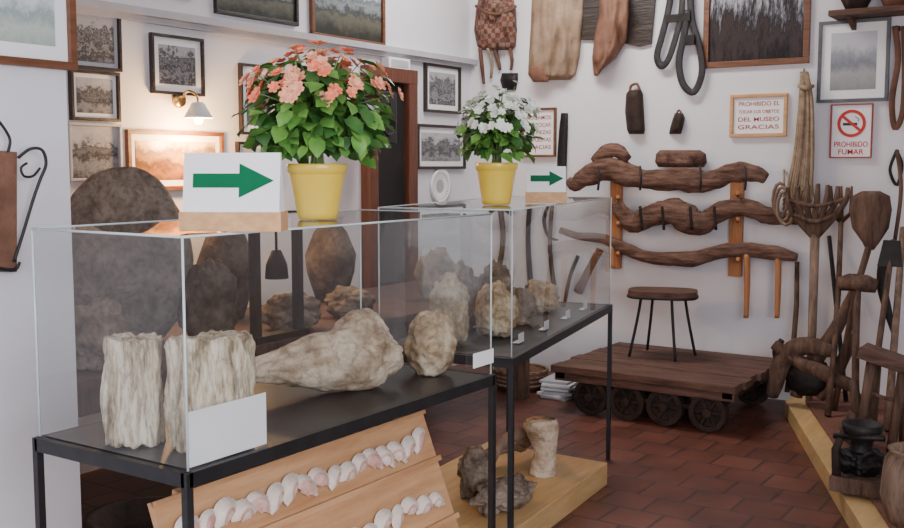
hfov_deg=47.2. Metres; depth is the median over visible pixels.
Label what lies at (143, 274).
stone slab
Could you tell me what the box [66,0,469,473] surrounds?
wall
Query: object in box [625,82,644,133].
cowbell
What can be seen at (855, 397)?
chopping block
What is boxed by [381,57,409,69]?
emergency light
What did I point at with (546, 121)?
framed notice
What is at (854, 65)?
framed picture
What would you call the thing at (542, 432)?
bone
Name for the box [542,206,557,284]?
hand sickle
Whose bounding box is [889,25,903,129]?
bridle
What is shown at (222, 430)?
paper label
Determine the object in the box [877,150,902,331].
scythe
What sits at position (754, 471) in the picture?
floor
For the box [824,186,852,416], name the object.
fork
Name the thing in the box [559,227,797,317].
pole
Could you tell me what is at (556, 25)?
sack
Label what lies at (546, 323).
card
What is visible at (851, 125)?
no smoking sign
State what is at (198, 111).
wall lamp
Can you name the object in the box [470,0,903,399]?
wall
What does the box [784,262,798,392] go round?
flail
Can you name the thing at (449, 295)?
rock
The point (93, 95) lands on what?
framed photograph
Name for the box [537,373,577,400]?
leaflets
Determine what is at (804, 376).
wooden plough
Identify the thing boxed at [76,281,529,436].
table
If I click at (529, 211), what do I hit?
shovel
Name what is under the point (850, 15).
wall shelf
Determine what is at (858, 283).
mallet
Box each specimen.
[74,297,129,370]
[178,258,236,336]
[262,292,321,329]
[324,285,375,317]
[414,246,456,300]
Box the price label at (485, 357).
[473,348,493,368]
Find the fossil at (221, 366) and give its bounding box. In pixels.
[163,329,256,453]
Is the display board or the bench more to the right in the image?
the bench
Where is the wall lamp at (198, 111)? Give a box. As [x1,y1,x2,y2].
[172,90,212,123]
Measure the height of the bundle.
0.825 m
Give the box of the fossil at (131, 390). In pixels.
[100,332,165,448]
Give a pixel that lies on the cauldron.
(133, 512)
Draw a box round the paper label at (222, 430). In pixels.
[188,392,266,467]
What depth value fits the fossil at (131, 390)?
2.38 m
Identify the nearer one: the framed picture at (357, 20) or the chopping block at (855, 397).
the chopping block at (855, 397)
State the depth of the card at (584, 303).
4.64 m
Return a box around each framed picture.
[0,0,77,70]
[124,129,223,189]
[213,0,298,26]
[309,0,385,44]
[703,0,811,68]
[816,17,891,102]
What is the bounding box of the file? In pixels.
[557,113,567,171]
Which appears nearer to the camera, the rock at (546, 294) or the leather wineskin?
the rock at (546, 294)
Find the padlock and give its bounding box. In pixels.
[500,73,517,89]
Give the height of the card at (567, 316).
0.035 m
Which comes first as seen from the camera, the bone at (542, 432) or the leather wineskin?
the bone at (542, 432)
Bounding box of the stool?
[627,286,698,361]
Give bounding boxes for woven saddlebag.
[474,0,516,83]
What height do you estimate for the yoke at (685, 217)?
0.234 m
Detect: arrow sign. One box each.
[179,153,287,231]
[525,166,566,202]
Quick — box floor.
[80,364,848,527]
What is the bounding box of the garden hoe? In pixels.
[876,239,902,346]
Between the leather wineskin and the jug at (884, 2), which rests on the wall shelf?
the jug at (884, 2)
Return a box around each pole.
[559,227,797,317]
[883,226,903,431]
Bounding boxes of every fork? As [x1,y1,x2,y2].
[785,183,849,399]
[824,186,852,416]
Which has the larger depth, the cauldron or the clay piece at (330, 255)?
the clay piece at (330, 255)
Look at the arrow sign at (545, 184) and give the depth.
3.96 m
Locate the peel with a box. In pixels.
[832,191,891,410]
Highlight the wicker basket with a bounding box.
[492,363,548,391]
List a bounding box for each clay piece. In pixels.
[196,234,248,319]
[305,226,355,302]
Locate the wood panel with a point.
(641, 12)
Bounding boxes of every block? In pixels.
[655,150,706,166]
[839,380,872,444]
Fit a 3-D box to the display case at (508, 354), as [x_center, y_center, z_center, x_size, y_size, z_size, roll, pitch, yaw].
[0.240,0.367,4.284,0.518,1.253,1.479,2,6,22]
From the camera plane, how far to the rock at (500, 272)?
4.42 m
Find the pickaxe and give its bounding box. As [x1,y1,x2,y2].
[488,210,513,264]
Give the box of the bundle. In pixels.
[782,69,814,210]
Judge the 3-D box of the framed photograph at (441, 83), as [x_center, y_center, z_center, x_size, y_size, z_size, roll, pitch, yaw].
[-0.062,-1.172,6.927,0.025,0.318,0.417,4,7,33]
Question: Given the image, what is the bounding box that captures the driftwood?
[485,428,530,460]
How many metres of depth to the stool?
5.99 m
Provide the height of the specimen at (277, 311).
0.173 m
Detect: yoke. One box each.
[566,143,768,192]
[612,198,797,234]
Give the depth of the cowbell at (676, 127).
6.36 m
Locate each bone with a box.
[255,308,403,391]
[523,416,558,477]
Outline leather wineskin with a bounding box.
[592,0,629,75]
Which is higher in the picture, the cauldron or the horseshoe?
the horseshoe
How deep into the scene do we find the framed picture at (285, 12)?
5.49 m
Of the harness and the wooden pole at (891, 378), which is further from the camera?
the harness
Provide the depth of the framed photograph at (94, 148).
4.65 m
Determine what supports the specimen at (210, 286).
on the table
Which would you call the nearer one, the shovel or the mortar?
the mortar
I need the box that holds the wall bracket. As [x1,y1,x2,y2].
[0,121,47,271]
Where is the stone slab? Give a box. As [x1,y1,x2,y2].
[70,166,193,337]
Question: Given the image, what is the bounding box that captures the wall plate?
[430,169,450,201]
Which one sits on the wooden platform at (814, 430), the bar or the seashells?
the bar
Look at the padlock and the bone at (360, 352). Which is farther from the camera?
the padlock
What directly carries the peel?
on the wooden platform at (814, 430)
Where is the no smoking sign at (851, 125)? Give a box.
[829,103,873,157]
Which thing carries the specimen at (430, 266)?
on the table
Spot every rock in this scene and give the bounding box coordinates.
[428,271,469,342]
[454,260,481,327]
[457,444,536,516]
[474,280,519,337]
[478,259,510,289]
[508,286,537,324]
[527,279,559,311]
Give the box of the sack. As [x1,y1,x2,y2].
[528,0,582,81]
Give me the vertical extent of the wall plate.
0.230 m
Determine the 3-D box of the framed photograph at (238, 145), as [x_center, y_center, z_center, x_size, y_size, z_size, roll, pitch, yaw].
[-1.044,-0.543,5.505,0.025,0.212,0.277,4,7,33]
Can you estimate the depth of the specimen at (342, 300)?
4.98 m
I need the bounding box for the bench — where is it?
[856,342,903,451]
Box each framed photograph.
[67,69,121,121]
[68,122,122,180]
[76,13,122,71]
[148,32,204,96]
[235,141,260,152]
[238,63,277,134]
[418,124,465,168]
[423,62,460,113]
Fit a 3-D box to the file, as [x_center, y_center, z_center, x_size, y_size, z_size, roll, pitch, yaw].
[0.726,-0.738,6.854,0.083,0.522,0.032,4,7,33]
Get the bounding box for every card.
[513,332,523,343]
[538,320,548,329]
[561,309,569,318]
[578,301,586,309]
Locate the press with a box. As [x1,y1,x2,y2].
[829,418,885,498]
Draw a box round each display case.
[31,209,495,527]
[375,196,612,527]
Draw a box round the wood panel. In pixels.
[582,0,655,46]
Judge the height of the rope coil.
0.324 m
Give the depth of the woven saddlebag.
7.01 m
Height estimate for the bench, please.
0.478 m
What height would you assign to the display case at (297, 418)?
1.253 m
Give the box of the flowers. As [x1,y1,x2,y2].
[453,80,544,204]
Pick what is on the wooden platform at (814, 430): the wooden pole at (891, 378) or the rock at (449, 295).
the wooden pole at (891, 378)
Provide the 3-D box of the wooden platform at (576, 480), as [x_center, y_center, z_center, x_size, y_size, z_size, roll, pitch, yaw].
[0.179,0.948,4.267,0.618,0.100,1.078,3,6,28]
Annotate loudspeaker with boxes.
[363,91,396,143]
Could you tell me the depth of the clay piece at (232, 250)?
4.90 m
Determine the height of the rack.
0.605 m
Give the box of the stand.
[248,210,308,344]
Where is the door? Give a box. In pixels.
[360,64,417,362]
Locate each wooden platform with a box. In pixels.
[440,442,606,527]
[785,391,898,527]
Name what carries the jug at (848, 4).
on the wall shelf
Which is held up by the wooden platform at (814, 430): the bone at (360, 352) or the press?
the press
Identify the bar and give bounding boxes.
[827,236,848,401]
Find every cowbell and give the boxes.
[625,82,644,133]
[669,109,684,133]
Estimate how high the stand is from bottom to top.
0.545 m
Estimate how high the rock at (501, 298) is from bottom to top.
0.213 m
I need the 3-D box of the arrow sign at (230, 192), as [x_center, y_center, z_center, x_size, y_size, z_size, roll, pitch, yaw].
[-0.484,-0.160,2.294,0.226,0.172,0.075,0,5,3]
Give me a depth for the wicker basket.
6.41 m
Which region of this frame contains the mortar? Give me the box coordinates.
[879,441,903,527]
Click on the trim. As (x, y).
(101, 8)
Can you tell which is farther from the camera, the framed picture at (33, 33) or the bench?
the bench
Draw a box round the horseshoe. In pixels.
[888,149,903,185]
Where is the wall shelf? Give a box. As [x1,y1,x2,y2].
[828,4,903,29]
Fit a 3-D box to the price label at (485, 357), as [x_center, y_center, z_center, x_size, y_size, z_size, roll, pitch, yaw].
[0.096,0.288,3.162,0.002,0.045,0.116,4,7,33]
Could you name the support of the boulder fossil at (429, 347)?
on the display case at (297, 418)
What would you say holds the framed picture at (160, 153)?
attached to the wall at (433, 26)
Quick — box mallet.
[838,273,878,390]
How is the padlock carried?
attached to the wall at (594, 106)
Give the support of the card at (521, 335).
on the display case at (508, 354)
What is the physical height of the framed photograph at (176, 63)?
0.284 m
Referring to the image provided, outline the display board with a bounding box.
[147,410,459,527]
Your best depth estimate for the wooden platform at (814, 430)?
4.92 m
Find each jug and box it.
[841,0,870,8]
[881,0,903,5]
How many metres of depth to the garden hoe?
5.15 m
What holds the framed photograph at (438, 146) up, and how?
attached to the wall at (433, 26)
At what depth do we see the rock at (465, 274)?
4.10 m
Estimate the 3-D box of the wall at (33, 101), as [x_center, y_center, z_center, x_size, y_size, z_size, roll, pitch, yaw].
[-2.966,-0.301,1.569,1.600,3.100,4.360,4,7,33]
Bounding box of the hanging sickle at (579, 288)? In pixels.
[563,248,602,301]
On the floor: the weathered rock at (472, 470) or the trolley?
the trolley
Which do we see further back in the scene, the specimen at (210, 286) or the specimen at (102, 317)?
the specimen at (210, 286)
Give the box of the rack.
[610,181,744,276]
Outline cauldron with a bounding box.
[83,495,168,527]
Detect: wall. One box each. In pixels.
[0,65,81,527]
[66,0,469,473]
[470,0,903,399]
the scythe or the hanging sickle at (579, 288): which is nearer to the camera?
the scythe
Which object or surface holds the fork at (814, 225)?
on the wooden platform at (814, 430)
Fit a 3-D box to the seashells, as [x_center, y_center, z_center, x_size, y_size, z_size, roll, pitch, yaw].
[-0.308,0.776,2.852,0.177,0.436,1.042,4,7,33]
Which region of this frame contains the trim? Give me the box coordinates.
[76,0,476,68]
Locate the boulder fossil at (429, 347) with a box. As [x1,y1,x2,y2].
[402,310,456,376]
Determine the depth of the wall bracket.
2.78 m
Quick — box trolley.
[551,342,772,432]
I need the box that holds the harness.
[654,0,705,95]
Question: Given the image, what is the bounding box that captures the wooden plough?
[766,291,859,400]
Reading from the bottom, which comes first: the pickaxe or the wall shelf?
the pickaxe
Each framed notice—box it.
[521,107,556,156]
[729,93,787,136]
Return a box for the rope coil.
[771,169,795,226]
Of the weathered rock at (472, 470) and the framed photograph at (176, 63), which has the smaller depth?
the weathered rock at (472, 470)
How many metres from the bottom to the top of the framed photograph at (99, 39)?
0.266 m
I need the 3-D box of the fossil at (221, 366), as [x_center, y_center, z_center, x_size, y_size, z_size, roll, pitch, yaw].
[-0.556,0.289,2.386,0.185,0.270,0.163,4,7,33]
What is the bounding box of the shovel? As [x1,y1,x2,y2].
[524,208,532,288]
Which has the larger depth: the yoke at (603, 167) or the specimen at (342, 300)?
the yoke at (603, 167)
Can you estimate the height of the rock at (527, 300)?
0.154 m
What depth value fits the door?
6.53 m
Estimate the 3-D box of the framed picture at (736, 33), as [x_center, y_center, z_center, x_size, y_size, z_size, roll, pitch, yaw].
[1.787,-1.433,6.084,0.631,0.528,0.025,4,7,33]
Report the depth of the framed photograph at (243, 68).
5.41 m
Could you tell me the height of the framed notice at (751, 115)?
0.253 m
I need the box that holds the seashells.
[174,427,444,527]
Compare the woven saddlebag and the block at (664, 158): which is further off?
the woven saddlebag
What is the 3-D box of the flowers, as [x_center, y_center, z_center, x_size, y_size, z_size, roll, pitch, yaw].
[0.165,-0.449,3.836,0.333,0.456,0.336,-3,6,-29]

